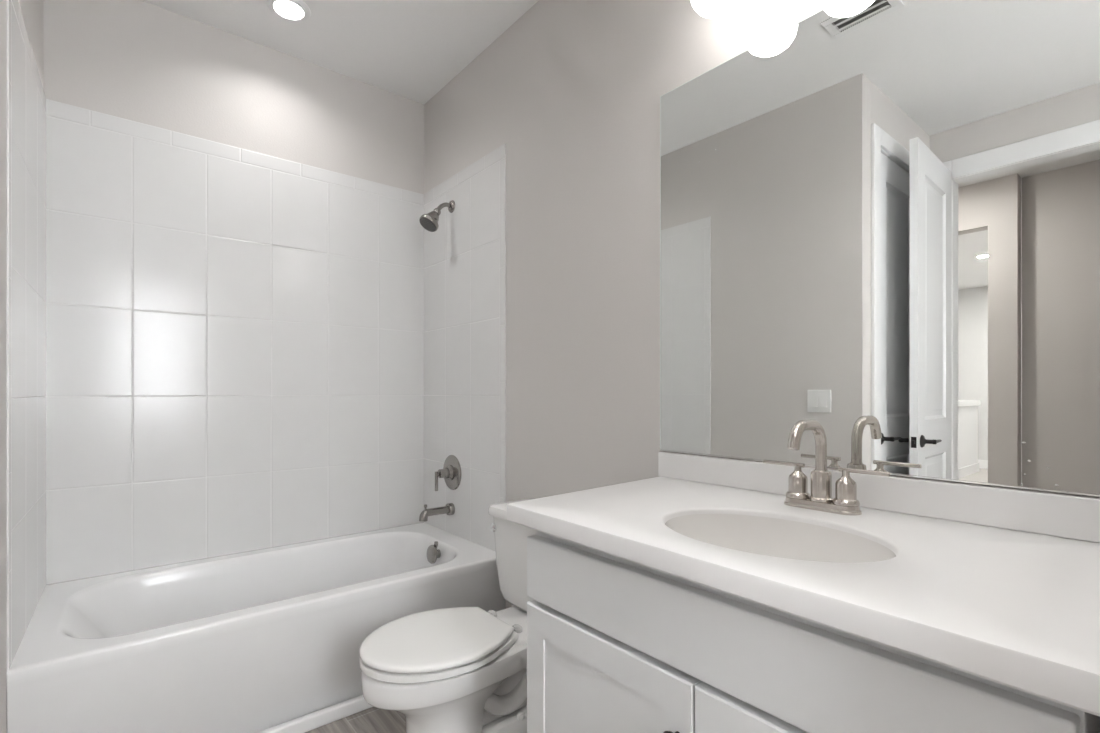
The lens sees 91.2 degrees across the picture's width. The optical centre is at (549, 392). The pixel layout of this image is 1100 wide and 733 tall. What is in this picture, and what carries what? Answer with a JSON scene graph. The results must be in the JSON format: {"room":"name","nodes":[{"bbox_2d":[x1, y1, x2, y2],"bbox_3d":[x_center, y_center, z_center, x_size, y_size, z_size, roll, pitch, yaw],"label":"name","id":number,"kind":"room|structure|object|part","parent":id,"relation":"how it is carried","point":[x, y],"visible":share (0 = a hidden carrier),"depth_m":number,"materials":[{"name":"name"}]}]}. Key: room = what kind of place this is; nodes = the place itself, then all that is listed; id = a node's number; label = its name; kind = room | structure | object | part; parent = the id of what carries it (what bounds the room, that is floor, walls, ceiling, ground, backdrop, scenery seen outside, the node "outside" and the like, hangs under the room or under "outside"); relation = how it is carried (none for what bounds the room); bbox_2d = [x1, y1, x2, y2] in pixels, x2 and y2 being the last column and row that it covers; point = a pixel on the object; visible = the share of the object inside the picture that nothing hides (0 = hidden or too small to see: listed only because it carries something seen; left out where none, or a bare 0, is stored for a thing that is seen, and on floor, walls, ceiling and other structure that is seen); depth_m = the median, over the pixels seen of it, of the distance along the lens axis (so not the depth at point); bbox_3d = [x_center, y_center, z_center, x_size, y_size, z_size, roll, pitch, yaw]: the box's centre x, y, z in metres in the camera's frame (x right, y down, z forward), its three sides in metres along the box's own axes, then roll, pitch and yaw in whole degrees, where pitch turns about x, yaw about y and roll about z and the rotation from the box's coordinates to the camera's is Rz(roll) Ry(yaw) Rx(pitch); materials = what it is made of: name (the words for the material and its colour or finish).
{"room":"bathroom","nodes":[
{"label":"bathroom","id":0,"kind":"room"},
{"bbox_2d":[0,0,43,732],"bbox_3d":[-1.416,-0.225,1.321,0.122,2.740,1.659,0,0,-39],"label":"wall","id":1,"kind":"structure","parent":0,"point":[32,11],"depth_m":1.36,"materials":[{"name":"beige paint"}]},
{"bbox_2d":[7,0,45,670],"bbox_3d":[-1.638,-0.188,1.695,0.008,1.812,0.790,0,0,-38],"label":"tiled wall","id":2,"kind":"structure","parent":1,"relation":"attached to","point":[26,98],"depth_m":1.56,"materials":[{"name":"white tile"}]},
{"bbox_2d":[44,0,423,193],"bbox_3d":[-1.391,-0.225,2.479,1.715,2.740,0.100,0,0,-39],"label":"wall","id":3,"kind":"structure","parent":0,"point":[140,61],"depth_m":2.37,"materials":[{"name":"beige paint"}]},
{"bbox_2d":[46,99,423,583],"bbox_3d":[-1.288,-0.188,2.492,1.532,1.812,0.009,0,0,-39],"label":"tiled wall","id":4,"kind":"structure","parent":3,"relation":"attached to","point":[235,335],"depth_m":2.35,"materials":[{"name":"white tile"}]},
{"bbox_2d":[142,0,538,103],"bbox_3d":[-3.270,-1.645,-0.938,9.155,0.100,5.500,0,0,-39],"label":"ceiling","id":5,"kind":"structure","parent":0,"point":[410,49],"depth_m":2.37,"materials":[{"name":"paint"}]},
{"bbox_2d":[266,0,310,21],"bbox_3d":[-1.083,-1.590,2.234,0.168,0.010,0.168,0,0,-39],"label":"recessed light","id":6,"kind":"object","parent":5,"relation":"in","point":[294,9],"visible":1,"depth_m":2.23,"materials":[{"name":"white paint"}]},
{"bbox_2d":[305,707,405,732],"bbox_3d":[-0.401,1.195,0.603,2.765,0.100,4.240,0,0,-39],"label":"floor","id":7,"kind":"structure","parent":0,"point":[373,719],"depth_m":1.86,"materials":[{"name":"grey wood"}]},
{"bbox_2d":[6,522,504,732],"bbox_3d":[-1.043,0.922,2.176,1.550,0.435,0.797,0,0,-39],"label":"bathtub","id":8,"kind":"object","parent":7,"relation":"on","point":[253,641],"visible":0.91,"depth_m":1.84,"materials":[{"name":"white ceramic"}]},
{"bbox_2d":[257,695,372,732],"bbox_3d":[-0.778,1.121,1.865,1.527,0.048,0.027,0,0,-39],"label":"trim","id":9,"kind":"structure","parent":8,"relation":"attached to","point":[311,721],"depth_m":1.85,"materials":[{"name":"white paint"}]},
{"bbox_3d":[-0.548,0.762,2.545,0.054,0.086,0.086,0,0,-39],"label":"overflow plate","id":10,"kind":"part","parent":8,"relation":"part of","materials":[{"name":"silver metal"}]},
{"bbox_2d":[359,498,535,732],"bbox_3d":[-0.220,0.783,1.760,0.788,0.720,0.476,0,0,-39],"label":"toilet","id":11,"kind":"object","parent":7,"relation":"on","point":[459,669],"visible":0.7,"depth_m":1.61,"materials":[{"name":"white ceramic"}]},
{"bbox_3d":[-0.353,0.749,1.651,0.444,0.018,0.389,0,0,-39],"label":"lid","id":12,"kind":"part","parent":11,"relation":"part of","materials":[{"name":"white plastic"}]},
{"bbox_3d":[-0.347,0.777,1.656,0.459,0.026,0.374,0,0,-39],"label":"seat","id":13,"kind":"part","parent":11,"relation":"part of","materials":[{"name":"white plastic"}]},
{"bbox_3d":[-0.217,0.508,2.020,0.020,0.033,0.035,0,0,-39],"label":"flush lever","id":14,"kind":"part","parent":11,"relation":"part of","materials":[{"name":"silver metal"}]},
{"bbox_3d":[-0.005,0.442,1.936,0.233,0.038,0.476,0,0,-39],"label":"tank lid","id":15,"kind":"part","parent":11,"relation":"part of","materials":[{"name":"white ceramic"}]},
{"bbox_3d":[-0.002,0.624,1.939,0.213,0.324,0.444,0,0,-39],"label":"tank","id":16,"kind":"part","parent":11,"relation":"part of","materials":[{"name":"white ceramic"}]},
{"bbox_2d":[527,530,1099,732],"bbox_3d":[0.458,0.726,1.079,0.629,0.838,0.927,0,0,-39],"label":"vanity cabinet","id":17,"kind":"object","parent":7,"relation":"on","point":[615,644],"visible":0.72,"depth_m":0.88,"materials":[{"name":"white paint"}]},
{"bbox_3d":[0.102,0.764,1.088,0.028,0.551,0.462,0,0,-39],"label":"cabinet door","id":18,"kind":"part","parent":17,"relation":"part of","materials":[{"name":"white paint"}]},
{"bbox_3d":[0.396,0.764,0.730,0.028,0.551,0.459,0,0,-39],"label":"cabinet door","id":19,"kind":"part","parent":17,"relation":"part of","materials":[{"name":"white paint"}]},
{"bbox_2d":[507,452,1099,716],"bbox_3d":[0.439,0.301,1.096,0.638,0.229,1.047,0,0,-39],"label":"countertop","id":20,"kind":"structure","parent":17,"relation":"on","point":[995,584],"depth_m":0.92,"materials":[{"name":"white stone"}]},
{"bbox_2d":[665,514,895,562],"bbox_3d":[0.418,0.345,1.032,0.337,0.140,0.440,0,0,-39],"label":"basin","id":21,"kind":"object","parent":20,"relation":"in","point":[775,538],"depth_m":1.14,"materials":[{"name":"white ceramic"}]},
{"bbox_2d":[763,419,889,515],"bbox_3d":[0.614,0.161,1.219,0.204,0.203,0.204,0,0,6],"label":"bathroom faucet","id":22,"kind":"object","parent":20,"relation":"on","point":[845,502],"visible":1,"depth_m":1.20,"materials":[{"name":"silver metal"}]},
{"bbox_3d":[0.558,0.170,1.290,0.010,0.010,0.099,0,0,-39],"label":"handle lever","id":23,"kind":"part","parent":22,"relation":"part of","materials":[{"name":"silver metal"}]},
{"bbox_3d":[0.570,0.152,1.185,0.166,0.185,0.050,0,0,-39],"label":"spout","id":24,"kind":"part","parent":22,"relation":"part of","materials":[{"name":"silver metal"}]},
{"bbox_3d":[0.615,0.253,1.221,0.060,0.019,0.166,0,0,-39],"label":"plate","id":25,"kind":"part","parent":22,"relation":"part of","materials":[{"name":"silver metal"}]},
{"bbox_3d":[0.671,0.170,1.153,0.010,0.010,0.099,0,0,-39],"label":"handle lever","id":26,"kind":"part","parent":22,"relation":"part of","materials":[{"name":"silver metal"}]},
{"bbox_2d":[424,0,1099,608],"bbox_3d":[0.629,-0.225,1.448,0.100,2.740,4.240,0,0,-39],"label":"wall","id":27,"kind":"structure","parent":0,"point":[572,90],"depth_m":1.98,"materials":[{"name":"beige paint"}]},
{"bbox_2d":[423,144,505,550],"bbox_3d":[-0.447,-0.188,2.673,0.009,1.812,0.790,0,0,-39],"label":"tiled wall","id":28,"kind":"structure","parent":27,"relation":"attached to","point":[464,330],"depth_m":2.60,"materials":[{"name":"white tile"}]},
{"bbox_2d":[419,200,454,231],"bbox_3d":[-0.557,-0.881,2.662,0.177,0.179,0.097,0,0,-39],"label":"shower fixture","id":29,"kind":"object","parent":28,"relation":"attached to","point":[429,221],"visible":1,"depth_m":2.63,"materials":[{"name":"silver metal"}]},
{"bbox_3d":[-0.530,-0.921,2.692,0.097,0.065,0.022,0,0,-43],"label":"shower arm","id":30,"kind":"part","parent":29,"relation":"part of","materials":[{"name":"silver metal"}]},
{"bbox_2d":[419,503,454,521],"bbox_3d":[-0.564,0.586,2.668,0.179,0.078,0.060,0,0,-39],"label":"tub spout","id":31,"kind":"object","parent":28,"relation":"attached to","point":[449,509],"visible":1,"depth_m":2.65,"materials":[{"name":"silver metal"}]},
{"bbox_2d":[435,455,460,490],"bbox_3d":[-0.530,0.403,2.690,0.098,0.176,0.176,0,0,-39],"label":"shower valve","id":32,"kind":"object","parent":28,"relation":"attached to","point":[451,471],"visible":1,"depth_m":2.68,"materials":[{"name":"silver metal"}]},
{"bbox_3d":[-0.555,0.439,2.669,0.033,0.095,0.016,0,0,-39],"label":"valve lever","id":33,"kind":"part","parent":32,"relation":"part of","materials":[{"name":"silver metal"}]},
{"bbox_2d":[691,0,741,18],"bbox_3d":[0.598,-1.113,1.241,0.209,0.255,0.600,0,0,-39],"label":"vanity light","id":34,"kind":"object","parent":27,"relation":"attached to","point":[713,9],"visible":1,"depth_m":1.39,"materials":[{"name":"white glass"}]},
{"bbox_2d":[658,452,1099,542],"bbox_3d":[0.679,0.225,1.293,0.019,0.076,1.047,0,0,-39],"label":"backsplash","id":35,"kind":"structure","parent":27,"relation":"attached to","point":[1051,514],"depth_m":1.12,"materials":[{"name":"white stone"}]},
{"bbox_2d":[660,0,1099,496],"bbox_3d":[0.685,-0.375,1.292,0.009,1.116,1.059,0,0,-39],"label":"wall mirror","id":36,"kind":"object","parent":27,"relation":"attached to","point":[880,219],"visible":1,"depth_m":1.20,"materials":[{"name":"silver mirror"}]}
]}

